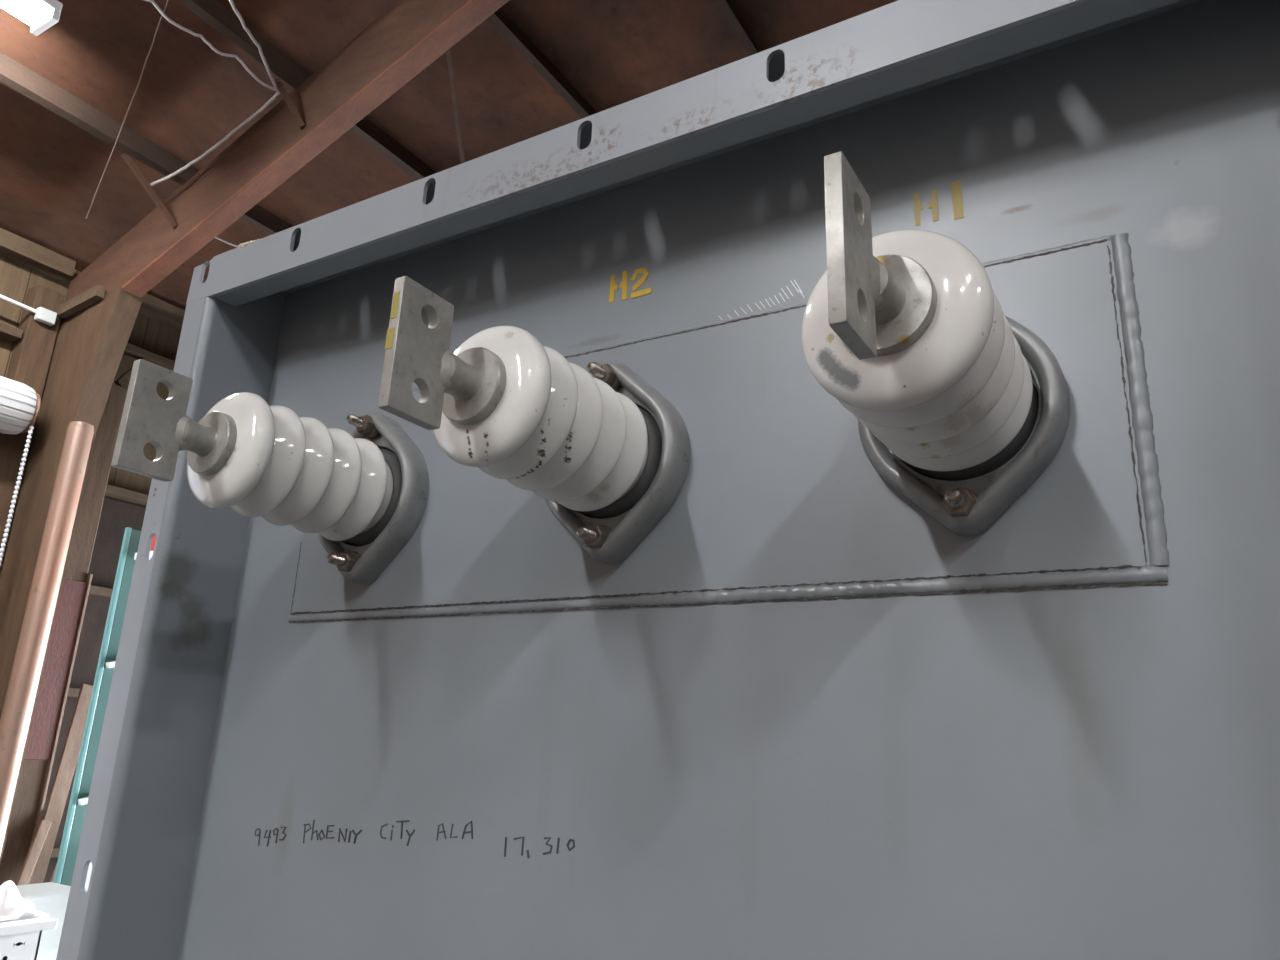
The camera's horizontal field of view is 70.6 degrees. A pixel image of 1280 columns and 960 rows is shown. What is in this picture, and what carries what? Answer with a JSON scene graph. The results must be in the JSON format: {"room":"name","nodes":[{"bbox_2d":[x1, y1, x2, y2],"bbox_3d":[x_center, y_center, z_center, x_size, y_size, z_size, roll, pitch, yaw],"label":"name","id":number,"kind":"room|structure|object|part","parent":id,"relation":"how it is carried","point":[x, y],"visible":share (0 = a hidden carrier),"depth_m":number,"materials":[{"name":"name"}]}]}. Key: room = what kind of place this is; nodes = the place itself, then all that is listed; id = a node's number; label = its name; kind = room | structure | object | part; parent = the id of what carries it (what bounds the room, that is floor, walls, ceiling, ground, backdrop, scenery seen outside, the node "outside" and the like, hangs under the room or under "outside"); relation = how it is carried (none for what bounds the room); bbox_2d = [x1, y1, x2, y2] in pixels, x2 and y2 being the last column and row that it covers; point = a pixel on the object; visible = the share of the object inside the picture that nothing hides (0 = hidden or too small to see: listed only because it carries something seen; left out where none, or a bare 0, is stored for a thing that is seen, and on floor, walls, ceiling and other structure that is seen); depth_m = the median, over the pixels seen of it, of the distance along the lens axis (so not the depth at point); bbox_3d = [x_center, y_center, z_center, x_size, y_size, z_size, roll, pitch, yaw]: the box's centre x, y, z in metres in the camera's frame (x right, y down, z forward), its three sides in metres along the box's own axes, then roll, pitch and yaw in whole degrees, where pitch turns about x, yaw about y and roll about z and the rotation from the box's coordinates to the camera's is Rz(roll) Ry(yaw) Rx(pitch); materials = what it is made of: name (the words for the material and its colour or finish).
{"room":"industrial workshop","nodes":[
{"label":"industrial workshop","id":0,"kind":"room"},
{"bbox_2d":[0,255,180,506],"bbox_3d":[-5.073,-0.049,2.597,0.120,4.160,20.000,-7,-19,30],"label":"wall","id":1,"kind":"structure","parent":0,"point":[16,278],"depth_m":5.60,"materials":[{"name":"brown wood"}]},
{"bbox_2d":[0,322,22,341],"bbox_3d":[-3.931,-1.014,4.559,0.098,0.050,1.480,-7,-19,30],"label":"trim","id":2,"kind":"structure","parent":1,"relation":"attached to","point":[10,333],"depth_m":5.10,"materials":[{"name":"brown wood"}]},
{"bbox_2d":[0,376,40,434],"bbox_3d":[-3.755,-0.539,4.449,0.400,0.290,1.425,-7,-19,30],"label":"drum","id":3,"kind":"object","parent":1,"relation":"attached to","point":[20,405],"visible":1,"depth_m":4.82,"materials":[{"name":"white paint"}]},
{"bbox_2d":[0,426,33,565],"bbox_3d":[-3.349,0.896,4.561,0.021,2.482,0.024,-7,-19,30],"label":"chain","id":4,"kind":"object","parent":3,"relation":"hanging from","point":[30,432],"visible":1,"depth_m":4.80,"materials":[{"name":"white"}]},
{"bbox_3d":[-3.359,-0.366,4.984,0.240,0.240,0.054,-7,-19,30],"label":"plate","id":5,"kind":"part","parent":3,"relation":"part of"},
{"bbox_2d":[0,294,56,325],"bbox_3d":[-3.813,-1.148,4.602,0.048,0.090,1.600,-7,-19,30],"label":"junction box","id":6,"kind":"object","parent":1,"relation":"attached to","point":[43,315],"visible":1,"depth_m":5.18,"materials":[{"name":"grey plastic"}]},
{"bbox_2d":[0,285,65,567],"bbox_3d":[-3.565,0.773,4.774,0.117,3.920,0.155,-7,-19,30],"label":"trim","id":7,"kind":"structure","parent":1,"relation":"attached to","point":[30,360],"depth_m":5.14,"materials":[{"name":"brown wood"}]},
{"bbox_2d":[29,846,59,857],"bbox_3d":[-3.145,2.130,5.219,0.098,0.050,1.400,-7,-19,30],"label":"trim","id":8,"kind":"structure","parent":1,"relation":"attached to","point":[55,852],"depth_m":5.00,"materials":[{"name":"brown wood"}]},
{"bbox_2d":[0,286,143,863],"bbox_3d":[-3.236,0.809,4.744,0.690,3.860,0.130,-7,-19,30],"label":"wooden post","id":9,"kind":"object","parent":1,"relation":"attached to","point":[87,353],"depth_m":5.00,"materials":[{"name":"brown wood"}]},
{"bbox_2d":[67,688,79,697],"bbox_3d":[-3.112,1.305,5.460,0.098,0.050,1.400,-7,-19,30],"label":"trim","id":10,"kind":"structure","parent":1,"relation":"attached to","point":[72,692],"depth_m":5.17,"materials":[{"name":"brown wood"}]},
{"bbox_2d":[57,285,105,318],"bbox_3d":[-3.221,-1.025,5.207,0.407,0.110,0.045,-7,-19,30],"label":"wooden block","id":11,"kind":"object","parent":1,"relation":"attached to","point":[89,297],"visible":1,"depth_m":5.18,"materials":[{"name":"brown wood"}]},
{"bbox_2d":[30,497,145,882],"bbox_3d":[-3.143,1.556,5.430,0.019,2.820,1.450,-7,-19,30],"label":"trim","id":12,"kind":"structure","parent":1,"relation":"attached to","point":[115,516],"depth_m":5.40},
{"bbox_2d":[0,228,184,331],"bbox_3d":[-5.526,-2.326,2.077,0.118,0.100,17.500,-7,-19,30],"label":"trim","id":13,"kind":"structure","parent":1,"relation":"attached to","point":[14,247],"depth_m":5.34,"materials":[{"name":"brown wood"}]},
{"bbox_2d":[89,585,112,597],"bbox_3d":[-3.088,0.739,5.625,0.098,0.050,1.400,-7,-19,30],"label":"trim","id":14,"kind":"structure","parent":1,"relation":"attached to","point":[98,591],"depth_m":5.37,"materials":[{"name":"brown wood"}]},
{"bbox_2d":[105,484,148,505],"bbox_3d":[-3.065,0.154,5.796,0.098,0.050,1.400,-7,-19,30],"label":"trim","id":15,"kind":"structure","parent":1,"relation":"attached to","point":[111,491],"depth_m":5.57,"materials":[{"name":"brown wood"}]},
{"bbox_2d":[114,358,149,387],"bbox_3d":[-3.205,-0.676,5.720,0.040,0.252,0.191,-7,-19,30],"label":"trim","id":16,"kind":"structure","parent":1,"relation":"attached to","point":[123,380],"depth_m":5.65,"materials":[{"name":"brown wood"}]},
{"bbox_2d":[123,342,174,370],"bbox_3d":[-3.029,-0.719,6.051,0.098,0.050,1.400,-7,-19,30],"label":"trim","id":17,"kind":"structure","parent":1,"relation":"attached to","point":[133,351],"depth_m":5.78,"materials":[{"name":"brown wood"}]},
{"bbox_2d":[58,0,469,331],"bbox_3d":[0.909,-3.180,3.431,9.870,3.833,0.095,-7,-19,30],"label":"beam","id":18,"kind":"structure","parent":1,"relation":"attached to","point":[405,23],"depth_m":4.67,"materials":[{"name":"brown wood"}]},
{"bbox_2d":[275,78,304,128],"bbox_3d":[-1.764,-1.897,4.555,0.186,0.275,0.020,4,-16,-6],"label":"brace","id":19,"kind":"object","parent":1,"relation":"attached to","point":[279,84],"visible":1,"depth_m":4.54,"materials":[{"name":"brown wood"}]},
{"bbox_2d":[122,0,508,296],"bbox_3d":[0.901,-2.979,3.373,9.875,3.450,0.110,-7,-19,30],"label":"beam","id":20,"kind":"structure","parent":1,"relation":"attached to","point":[473,13],"depth_m":4.51,"materials":[{"name":"brown wood"}]},
{"bbox_2d":[446,48,464,163],"bbox_3d":[-0.957,-1.918,4.708,0.020,0.180,0.832,3,-16,-3],"label":"brace","id":21,"kind":"object","parent":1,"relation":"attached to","point":[448,52],"visible":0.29,"depth_m":4.65,"materials":[{"name":"brown wood"}]},
{"bbox_2d":[0,0,897,309],"bbox_3d":[3.727,-4.801,-1.351,20.600,3.644,20.400,-7,-19,30],"label":"ceiling","id":22,"kind":"structure","parent":0,"point":[189,96],"depth_m":5.00,"materials":[{"name":"brown wood"}]},
{"bbox_2d":[0,0,62,35],"bbox_3d":[-2.910,-2.290,3.496,0.180,0.315,1.250,-7,-19,30],"label":"fluorescent light","id":23,"kind":"object","parent":22,"relation":"hanging from","point":[41,15],"visible":1,"depth_m":3.91,"materials":[{"name":"white paint"}]},
{"bbox_2d":[30,9,60,35],"bbox_3d":[-2.605,-2.003,3.959,0.180,0.048,0.030,-7,-19,30],"label":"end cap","id":24,"kind":"object","parent":23,"relation":"attached to","point":[50,17],"depth_m":3.94,"materials":[{"name":"white paint"}]},
{"bbox_2d":[86,0,168,218],"bbox_3d":[-2.576,-1.813,4.520,0.015,0.503,1.428,15,-21,-38],"label":"cable","id":25,"kind":"object","parent":22,"relation":"hanging from","point":[167,0],"visible":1,"depth_m":4.47,"materials":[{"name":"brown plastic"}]},
{"bbox_2d":[0,51,293,235],"bbox_3d":[-4.000,-2.455,2.695,0.092,0.156,20.000,-7,-19,30],"label":"beam","id":26,"kind":"structure","parent":22,"relation":"attached to","point":[13,74],"depth_m":4.65,"materials":[{"name":"brown wood"}]},
{"bbox_2d":[121,153,177,227],"bbox_3d":[-2.626,-1.550,4.845,0.020,0.291,0.339,-10,-20,37],"label":"brace","id":27,"kind":"object","parent":26,"relation":"attached to","point":[126,157],"visible":1,"depth_m":4.84,"materials":[{"name":"brown wood"}]},
{"bbox_2d":[144,0,280,93],"bbox_3d":[-2.071,-2.085,4.244,0.034,0.057,0.906,-8,-19,32],"label":"cable","id":28,"kind":"object","parent":22,"relation":"hanging from","point":[167,18],"visible":0.98,"depth_m":4.29,"materials":[{"name":"grey plastic"}]},
{"bbox_2d":[150,0,278,185],"bbox_3d":[-2.075,-1.919,4.482,0.528,0.421,1.449,11,-18,-27],"label":"cable","id":29,"kind":"object","parent":22,"relation":"hanging from","point":[235,10],"visible":0.99,"depth_m":4.68,"materials":[{"name":"grey plastic"}]},
{"bbox_2d":[215,236,237,246],"bbox_3d":[-2.105,-1.250,5.677,0.044,0.034,1.352,-8,-19,32],"label":"cable","id":30,"kind":"object","parent":22,"relation":"hanging from","point":[216,237],"visible":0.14,"depth_m":5.24,"materials":[{"name":"grey plastic"}]},
{"bbox_2d":[177,0,436,179],"bbox_3d":[-3.240,-2.842,2.347,0.092,0.156,20.000,-7,-19,30],"label":"beam","id":31,"kind":"structure","parent":22,"relation":"attached to","point":[212,12],"depth_m":4.59,"materials":[{"name":"brown wood"}]},
{"bbox_2d":[487,7,596,117],"bbox_3d":[-2.418,-3.260,1.970,0.092,0.156,20.000,-7,-19,30],"label":"beam","id":32,"kind":"structure","parent":22,"relation":"attached to","point":[502,22],"depth_m":4.94,"materials":[{"name":"brown wood"}]},
{"bbox_2d":[715,0,759,55],"bbox_3d":[-1.615,-3.668,1.602,0.092,0.156,20.000,-7,-19,30],"label":"beam","id":33,"kind":"structure","parent":22,"relation":"attached to","point":[725,6],"depth_m":5.03,"materials":[{"name":"brown wood"}]},
{"bbox_3d":[3.152,0.926,-2.812,21.200,0.100,20.400,-7,-19,30],"label":"floor","id":34,"kind":"structure","parent":0,"visible":0},
{"bbox_2d":[15,820,51,885],"bbox_3d":[-3.063,2.181,4.347,0.046,0.996,0.455,5,-16,-8],"label":"plank","id":35,"kind":"object","parent":34,"relation":"on","point":[31,859],"visible":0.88,"depth_m":4.57,"materials":[{"name":"brown wood"}]},
{"bbox_2d":[0,421,93,855],"bbox_3d":[-3.094,1.158,4.490,0.124,3.060,0.124,-7,-19,30],"label":"pipe","id":36,"kind":"object","parent":34,"relation":"on","point":[15,719],"visible":1,"depth_m":4.59,"materials":[{"name":"orange metal"}]},
{"bbox_2d":[50,864,56,881],"bbox_3d":[-2.944,2.222,4.383,0.032,0.941,0.441,5,-16,-8],"label":"plank","id":37,"kind":"object","parent":34,"relation":"on","point":[53,875],"visible":0.02,"depth_m":4.55,"materials":[{"name":"brown wood"}]},
{"bbox_2d":[28,684,92,883],"bbox_3d":[-3.090,1.913,4.681,0.077,1.698,0.574,7,-17,-16],"label":"plank","id":38,"kind":"object","parent":34,"relation":"on","point":[66,767],"visible":0.56,"depth_m":4.86,"materials":[{"name":"brown wood"}]},
{"bbox_2d":[0,383,126,885],"bbox_3d":[-3.257,1.081,4.893,0.235,3.420,0.215,-7,-19,30],"label":"wooden post","id":39,"kind":"object","parent":34,"relation":"on","point":[66,630],"visible":0.57,"depth_m":4.90,"materials":[{"name":"brown wood"}]},
{"bbox_2d":[53,527,152,885],"bbox_3d":[-1.731,1.336,3.483,0.500,2.260,0.683,-7,-19,30],"label":"ladder","id":40,"kind":"object","parent":34,"relation":"on","point":[72,831],"visible":0.26,"depth_m":3.45,"materials":[{"name":"teal metal"}]},
{"bbox_2d":[85,862,91,890],"bbox_3d":[-1.829,1.492,3.319,0.300,0.258,0.310,-7,-19,30],"label":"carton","id":41,"kind":"object","parent":40,"relation":"on","point":[90,864],"visible":0.02,"depth_m":3.25,"materials":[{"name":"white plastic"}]},
{"bbox_2d":[134,551,152,559],"bbox_3d":[-1.682,0.361,3.761,0.433,0.030,0.615,-7,-19,30],"label":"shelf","id":42,"kind":"object","parent":40,"relation":"attached to","point":[151,552],"depth_m":3.56,"materials":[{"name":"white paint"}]},
{"bbox_2d":[150,535,155,550],"bbox_3d":[-1.916,0.209,3.653,0.100,0.179,0.100,-7,-19,30],"label":"canister","id":43,"kind":"object","parent":40,"relation":"on","point":[154,537],"visible":0.02,"depth_m":3.59,"materials":[{"name":"red plastic"}]},
{"bbox_2d":[56,0,1279,959],"bbox_3d":[0.089,0.748,0.670,0.931,1.934,0.669,-7,-19,30],"label":"tank","id":44,"kind":"object","parent":34,"relation":"on","point":[808,715],"visible":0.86,"depth_m":0.59,"materials":[{"name":"grey metal"}]},
{"bbox_2d":[238,239,258,248],"bbox_3d":[-0.371,-0.224,0.859,0.033,0.007,0.008,-7,-19,30],"label":"foam","id":45,"kind":"object","parent":44,"relation":"on","point":[241,245],"visible":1,"depth_m":0.86,"materials":[{"name":"beige"}]},
{"bbox_2d":[111,359,428,584],"bbox_3d":[-0.286,-0.013,0.696,0.119,0.152,0.229,-7,-19,30],"label":"bushing","id":46,"kind":"object","parent":44,"relation":"attached to","point":[363,492],"visible":1,"depth_m":0.68,"materials":[{"name":"white ceramic"}]},
{"bbox_2d":[350,551,360,560],"bbox_3d":[-0.241,0.070,0.757,0.020,0.020,0.005,-7,-19,30],"label":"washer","id":47,"kind":"object","parent":46,"relation":"in","point":[357,555],"depth_m":0.75,"materials":[{"name":"grey metal"}]},
{"bbox_2d":[362,426,378,438],"bbox_3d":[-0.236,-0.046,0.791,0.020,0.020,0.005,-7,-19,30],"label":"washer","id":48,"kind":"object","parent":46,"relation":"in","point":[368,432],"depth_m":0.79,"materials":[{"name":"brown metal"}]},
{"bbox_2d":[378,276,689,564],"bbox_3d":[-0.074,-0.041,0.574,0.119,0.153,0.230,-7,-19,30],"label":"bushing","id":49,"kind":"object","parent":44,"relation":"attached to","point":[506,404],"visible":1,"depth_m":0.55,"materials":[{"name":"white ceramic"}]},
{"bbox_2d":[600,524,611,535],"bbox_3d":[-0.028,0.041,0.634,0.020,0.020,0.005,-7,-19,30],"label":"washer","id":50,"kind":"object","parent":49,"relation":"in","point":[607,529],"depth_m":0.63,"materials":[{"name":"grey metal"}]},
{"bbox_2d":[610,377,619,389],"bbox_3d":[-0.023,-0.075,0.669,0.020,0.020,0.005,-7,-19,30],"label":"washer","id":51,"kind":"object","parent":49,"relation":"in","point":[614,381],"depth_m":0.66,"materials":[{"name":"brown metal"}]},
{"bbox_3d":[-0.018,-0.010,0.669,0.674,0.193,0.002,-7,-19,30],"label":"bushing plate","id":52,"kind":"part","parent":44,"relation":"part of","materials":[{"name":"grey metal"}]},
{"bbox_2d":[801,151,1069,535],"bbox_3d":[0.136,-0.069,0.453,0.119,0.155,0.231,-7,-18,30],"label":"bushing","id":53,"kind":"object","parent":44,"relation":"attached to","point":[908,330],"visible":1,"depth_m":0.42,"materials":[{"name":"white ceramic"}]},
{"bbox_2d":[959,487,977,499],"bbox_3d":[0.182,0.014,0.513,0.020,0.020,0.005,-7,-18,30],"label":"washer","id":54,"kind":"object","parent":53,"relation":"in","point":[968,493],"depth_m":0.51,"materials":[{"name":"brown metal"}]},
{"bbox_3d":[-2.106,1.858,2.358,1.000,0.600,1.220,-7,-19,30],"label":"work table","id":55,"kind":"object","parent":34,"relation":"on","visible":0},
{"bbox_2d":[0,912,57,959],"bbox_3d":[-2.095,1.381,2.432,0.590,0.353,0.645,-7,-19,30],"label":"drawer cabinet","id":56,"kind":"object","parent":55,"relation":"on","point":[20,938],"visible":0.98,"depth_m":2.54,"materials":[{"name":"white plastic"}]},
{"bbox_2d":[0,880,47,921],"bbox_3d":[-1.869,1.215,2.627,0.241,0.087,0.181,-7,-19,30],"label":"rag","id":57,"kind":"object","parent":56,"relation":"on","point":[12,905],"visible":1,"depth_m":2.62,"materials":[{"name":"white fabric"}]},
{"bbox_3d":[-2.089,1.224,2.478,0.590,0.025,0.645,-7,-19,30],"label":"bin lid","id":58,"kind":"part","parent":56,"relation":"part of","materials":[{"name":"white plastic"}]},
{"bbox_2d":[16,882,86,959],"bbox_3d":[-2.045,1.550,3.003,0.230,0.353,0.220,-7,-19,30],"label":"box","id":59,"kind":"object","parent":55,"relation":"on","point":[50,898],"visible":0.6,"depth_m":2.98,"materials":[{"name":"grey plastic"}]}
]}

